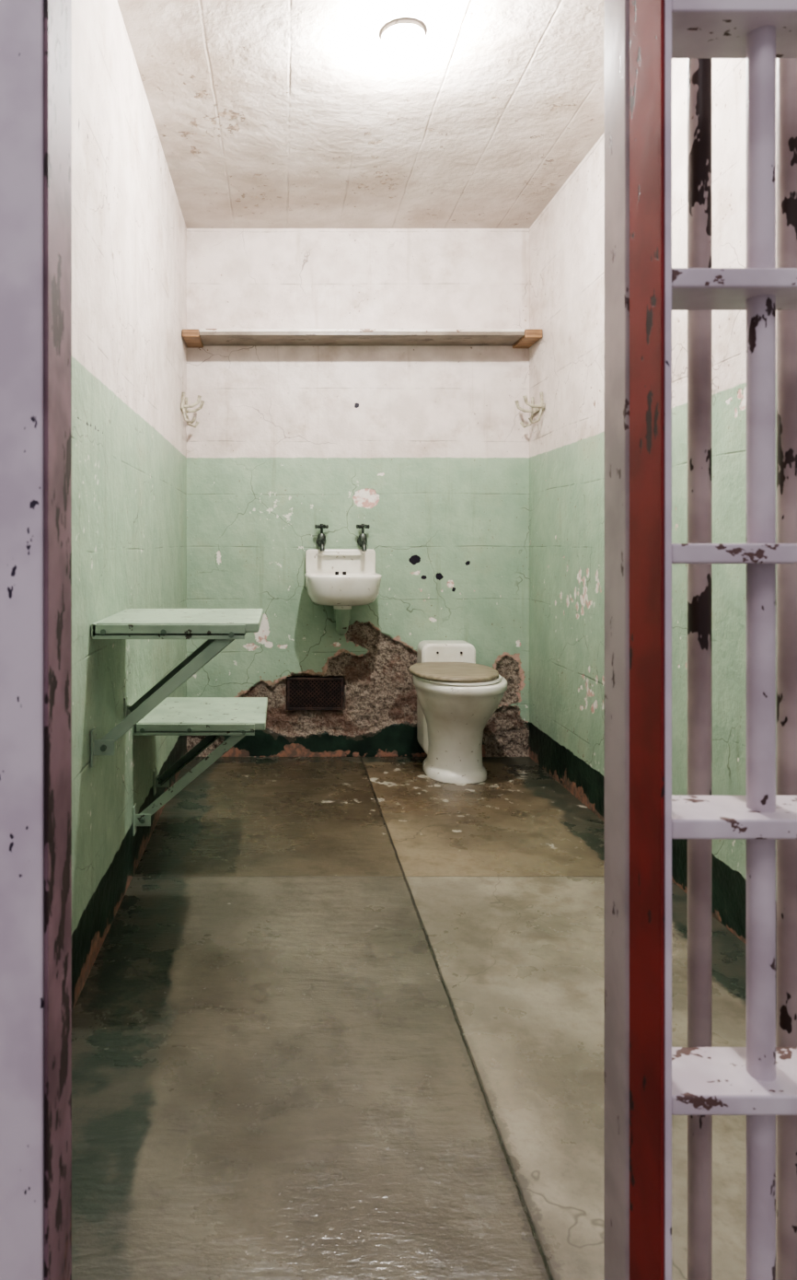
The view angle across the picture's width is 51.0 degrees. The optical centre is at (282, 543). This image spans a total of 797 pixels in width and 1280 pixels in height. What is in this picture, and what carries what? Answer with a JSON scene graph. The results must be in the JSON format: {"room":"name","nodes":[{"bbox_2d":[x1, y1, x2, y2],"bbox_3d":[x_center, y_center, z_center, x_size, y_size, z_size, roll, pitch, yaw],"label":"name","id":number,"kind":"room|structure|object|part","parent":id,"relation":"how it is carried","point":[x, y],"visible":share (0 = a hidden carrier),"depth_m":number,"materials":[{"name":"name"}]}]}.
{"room":"prison interior","nodes":[
{"label":"prison interior","id":0,"kind":"room"},
{"bbox_2d":[71,0,186,1012],"bbox_3d":[-0.420,-0.222,2.230,0.005,2.314,2.740,0,0,0],"label":"wall","id":1,"kind":"structure","parent":0,"point":[129,229],"depth_m":2.08,"materials":[{"name":"green paint"}]},
{"bbox_2d":[90,608,263,767],"bbox_3d":[-0.235,0.332,1.998,0.367,0.315,0.412,0,0,0],"label":"desk","id":2,"kind":"object","parent":1,"relation":"attached to","point":[221,627],"visible":1,"depth_m":1.81,"materials":[{"name":"green metal"}]},
{"bbox_3d":[-0.416,0.449,1.810,0.005,0.080,0.036,0,0,0],"label":"wall plate","id":3,"kind":"part","parent":2,"relation":"part of","materials":[{"name":"green metal"}]},
{"bbox_3d":[-0.414,0.190,1.998,0.010,0.028,0.400,0,0,0],"label":"hinge rail","id":4,"kind":"part","parent":2,"relation":"part of","materials":[{"name":"green metal"}]},
{"bbox_3d":[-0.416,0.449,2.186,0.005,0.080,0.036,0,0,0],"label":"wall plate","id":5,"kind":"part","parent":2,"relation":"part of","materials":[{"name":"green metal"}]},
{"bbox_2d":[180,392,204,428],"bbox_3d":[-0.377,-0.559,3.460,0.086,0.132,0.170,0,0,0],"label":"coat hook","id":6,"kind":"object","parent":1,"relation":"attached to","point":[184,408],"visible":1,"depth_m":3.40,"materials":[{"name":"paint"}]},
{"bbox_3d":[-0.414,-0.565,3.460,0.009,0.024,0.170,0,0,0],"label":"plate","id":7,"kind":"part","parent":6,"relation":"part of","materials":[{"name":"paint"}]},
{"bbox_2d":[132,697,267,836],"bbox_3d":[-0.234,0.659,2.495,0.371,0.315,0.402,0,0,0],"label":"seat","id":8,"kind":"object","parent":1,"relation":"attached to","point":[212,717],"visible":0.86,"depth_m":2.34,"materials":[{"name":"green metal"}]},
{"bbox_3d":[-0.416,0.777,2.312,0.005,0.080,0.036,0,0,0],"label":"wall plate","id":9,"kind":"part","parent":8,"relation":"part of","materials":[{"name":"green metal"}]},
{"bbox_3d":[-0.416,0.777,2.678,0.005,0.080,0.036,0,0,0],"label":"wall plate","id":10,"kind":"part","parent":8,"relation":"part of","materials":[{"name":"green metal"}]},
{"bbox_2d":[186,228,529,756],"bbox_3d":[0.330,-0.222,3.630,1.500,2.314,0.063,0,0,0],"label":"wall","id":11,"kind":"structure","parent":0,"point":[426,448],"depth_m":3.60,"materials":[{"name":"green paint"}]},
{"bbox_2d":[287,675,343,709],"bbox_3d":[0.143,0.659,3.623,0.246,0.141,0.054,0,0,0],"label":"air vent grille","id":12,"kind":"object","parent":11,"relation":"in","point":[304,692],"visible":1,"depth_m":3.60,"materials":[{"name":"metal"}]},
{"bbox_2d":[305,548,375,586],"bbox_3d":[0.252,0.113,3.582,0.304,0.174,0.032,0,0,0],"label":"backsplash","id":13,"kind":"structure","parent":11,"relation":"attached to","point":[315,564],"depth_m":3.57,"materials":[{"name":"white ceramic"}]},
{"bbox_2d":[304,548,382,635],"bbox_3d":[0.252,0.212,3.458,0.316,0.373,0.305,0,0,0],"label":"washbasin","id":14,"kind":"object","parent":11,"relation":"attached to","point":[342,579],"visible":1,"depth_m":3.47,"materials":[{"name":"white ceramic"}]},
{"bbox_2d":[314,523,328,551],"bbox_3d":[0.169,-0.025,3.540,0.059,0.118,0.119,0,0,0],"label":"faucet","id":15,"kind":"object","parent":14,"relation":"on","point":[321,537],"visible":1,"depth_m":3.54,"materials":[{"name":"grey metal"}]},
{"bbox_3d":[0.169,-0.072,3.550,0.059,0.018,0.036,0,0,0],"label":"handle arm","id":16,"kind":"part","parent":15,"relation":"part of","materials":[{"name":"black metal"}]},
{"bbox_3d":[0.169,0.009,3.513,0.024,0.051,0.066,0,0,0],"label":"spout","id":17,"kind":"part","parent":15,"relation":"part of","materials":[{"name":"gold metal"}]},
{"bbox_3d":[0.252,0.194,3.450,0.316,0.131,0.289,0,0,0],"label":"bowl","id":18,"kind":"part","parent":14,"relation":"part of","materials":[{"name":"white ceramic"}]},
{"bbox_2d":[356,523,370,551],"bbox_3d":[0.347,-0.025,3.540,0.059,0.118,0.119,0,0,0],"label":"faucet","id":19,"kind":"object","parent":14,"relation":"on","point":[362,541],"visible":1,"depth_m":3.54,"materials":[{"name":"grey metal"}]},
{"bbox_3d":[0.347,-0.072,3.550,0.059,0.018,0.036,0,0,0],"label":"handle arm","id":20,"kind":"part","parent":19,"relation":"part of","materials":[{"name":"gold metal"}]},
{"bbox_3d":[0.347,0.009,3.513,0.024,0.051,0.066,0,0,0],"label":"spout","id":21,"kind":"part","parent":19,"relation":"part of","materials":[{"name":"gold metal"}]},
{"bbox_2d":[182,328,542,348],"bbox_3d":[0.330,-0.871,3.501,1.494,0.038,0.193,0,0,0],"label":"wall shelf","id":22,"kind":"object","parent":11,"relation":"attached to","point":[518,338],"visible":1,"depth_m":3.44,"materials":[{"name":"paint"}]},
{"bbox_2d":[116,0,605,228],"bbox_3d":[0.330,-1.379,2.230,1.500,0.006,2.740,0,0,0],"label":"ceiling","id":23,"kind":"structure","parent":0,"point":[266,113],"depth_m":2.59,"materials":[{"name":"paint"}]},
{"bbox_2d":[381,19,424,70],"bbox_3d":[0.325,-1.328,2.220,0.116,0.099,0.116,0,0,0],"label":"ceiling light","id":24,"kind":"object","parent":23,"relation":"attached to","point":[401,36],"depth_m":2.20,"materials":[{"name":"white glass"}]},
{"bbox_2d":[71,756,777,1279],"bbox_3d":[0.330,0.935,2.230,1.500,0.001,2.740,0,0,0],"label":"floor","id":25,"kind":"structure","parent":0,"point":[333,1018],"depth_m":1.55,"materials":[{"name":"concrete"}]},
{"bbox_2d":[0,0,796,1279],"bbox_3d":[0.330,-0.215,0.869,1.504,2.300,0.188,0,0,0],"label":"frame","id":26,"kind":"object","parent":25,"relation":"on","point":[36,35],"visible":0.98,"depth_m":0.82,"materials":[{"name":"metal"}]},
{"bbox_3d":[-0.324,-0.165,0.822,0.196,2.200,0.093,0,0,0],"label":"jamb plate","id":27,"kind":"part","parent":26,"relation":"part of","materials":[{"name":"metal"}]},
{"bbox_3d":[0.378,-0.165,0.917,0.016,2.200,0.062,0,0,0],"label":"post","id":28,"kind":"part","parent":26,"relation":"part of","materials":[{"name":"metal"}]},
{"bbox_3d":[0.804,-1.235,0.840,0.851,0.020,0.080,0,0,0],"label":"door","id":29,"kind":"structure","parent":26,"relation":"attached to","visible":0},
{"bbox_2d":[629,0,672,1279],"bbox_3d":[0.373,-0.170,0.837,0.010,2.150,0.077,0,0,0],"label":"stile","id":30,"kind":"object","parent":29,"relation":"attached to","point":[668,4],"depth_m":0.82,"materials":[{"name":"metal"}]},
{"bbox_3d":[0.370,-0.170,0.837,0.003,2.150,0.074,0,0,0],"label":"leading edge","id":31,"kind":"part","parent":30,"relation":"part of","materials":[{"name":"red metal"}]},
{"bbox_2d":[672,1047,796,1115],"bbox_3d":[0.804,0.548,0.840,0.851,0.020,0.080,0,0,0],"label":"horizontal crossbar","id":32,"kind":"object","parent":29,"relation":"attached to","point":[706,1080],"visible":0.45,"depth_m":0.82,"materials":[{"name":"paint"}]},
{"bbox_2d":[672,0,796,58],"bbox_3d":[0.804,-0.527,0.840,0.851,0.020,0.080,0,0,0],"label":"horizontal crossbar","id":33,"kind":"object","parent":29,"relation":"attached to","point":[701,29],"visible":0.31,"depth_m":0.82,"materials":[{"name":"paint"}]},
{"bbox_2d":[672,795,796,838],"bbox_3d":[0.804,0.279,0.840,0.851,0.020,0.080,0,0,0],"label":"horizontal crossbar","id":34,"kind":"object","parent":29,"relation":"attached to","point":[693,817],"visible":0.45,"depth_m":0.80,"materials":[{"name":"paint"}]},
{"bbox_2d":[672,267,796,310],"bbox_3d":[0.804,-0.259,0.840,0.851,0.020,0.080,0,0,0],"label":"horizontal crossbar","id":35,"kind":"object","parent":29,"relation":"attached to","point":[692,288],"visible":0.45,"depth_m":0.80,"materials":[{"name":"paint"}]},
{"bbox_2d":[672,543,796,563],"bbox_3d":[0.804,0.010,0.840,0.851,0.020,0.080,0,0,0],"label":"horizontal crossbar","id":36,"kind":"object","parent":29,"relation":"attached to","point":[681,552],"visible":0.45,"depth_m":0.80,"materials":[{"name":"paint"}]},
{"bbox_2d":[746,25,776,1279],"bbox_3d":[0.486,-0.170,0.835,0.026,2.150,0.026,0,0,0],"label":"bar","id":37,"kind":"object","parent":29,"relation":"attached to","point":[762,40],"visible":1,"depth_m":0.82,"materials":[{"name":"paint"}]},
{"bbox_2d":[409,640,507,783],"bbox_3d":[0.695,0.678,3.316,0.375,0.511,0.564,0,0,0],"label":"toilet","id":38,"kind":"object","parent":25,"relation":"on","point":[458,696],"visible":1,"depth_m":3.21,"materials":[{"name":"white ceramic"}]},
{"bbox_3d":[0.678,0.507,3.265,0.342,0.022,0.444,0,0,0],"label":"wooden lid","id":39,"kind":"part","parent":38,"relation":"part of","materials":[{"name":"brown wood"}]},
{"bbox_2d":[529,58,777,970],"bbox_3d":[1.080,-0.222,2.230,0.005,2.314,2.740,0,0,0],"label":"wall","id":40,"kind":"structure","parent":0,"point":[567,238],"depth_m":2.77,"materials":[{"name":"paint"}]},
{"bbox_2d":[514,392,545,428],"bbox_3d":[1.037,-0.559,3.460,0.086,0.132,0.170,0,0,0],"label":"coat hook","id":41,"kind":"object","parent":40,"relation":"attached to","point":[535,409],"visible":1,"depth_m":3.40,"materials":[{"name":"paint"}]},
{"bbox_3d":[1.075,-0.565,3.460,0.009,0.024,0.170,0,0,0],"label":"plate","id":42,"kind":"part","parent":41,"relation":"part of","materials":[{"name":"paint"}]}
]}

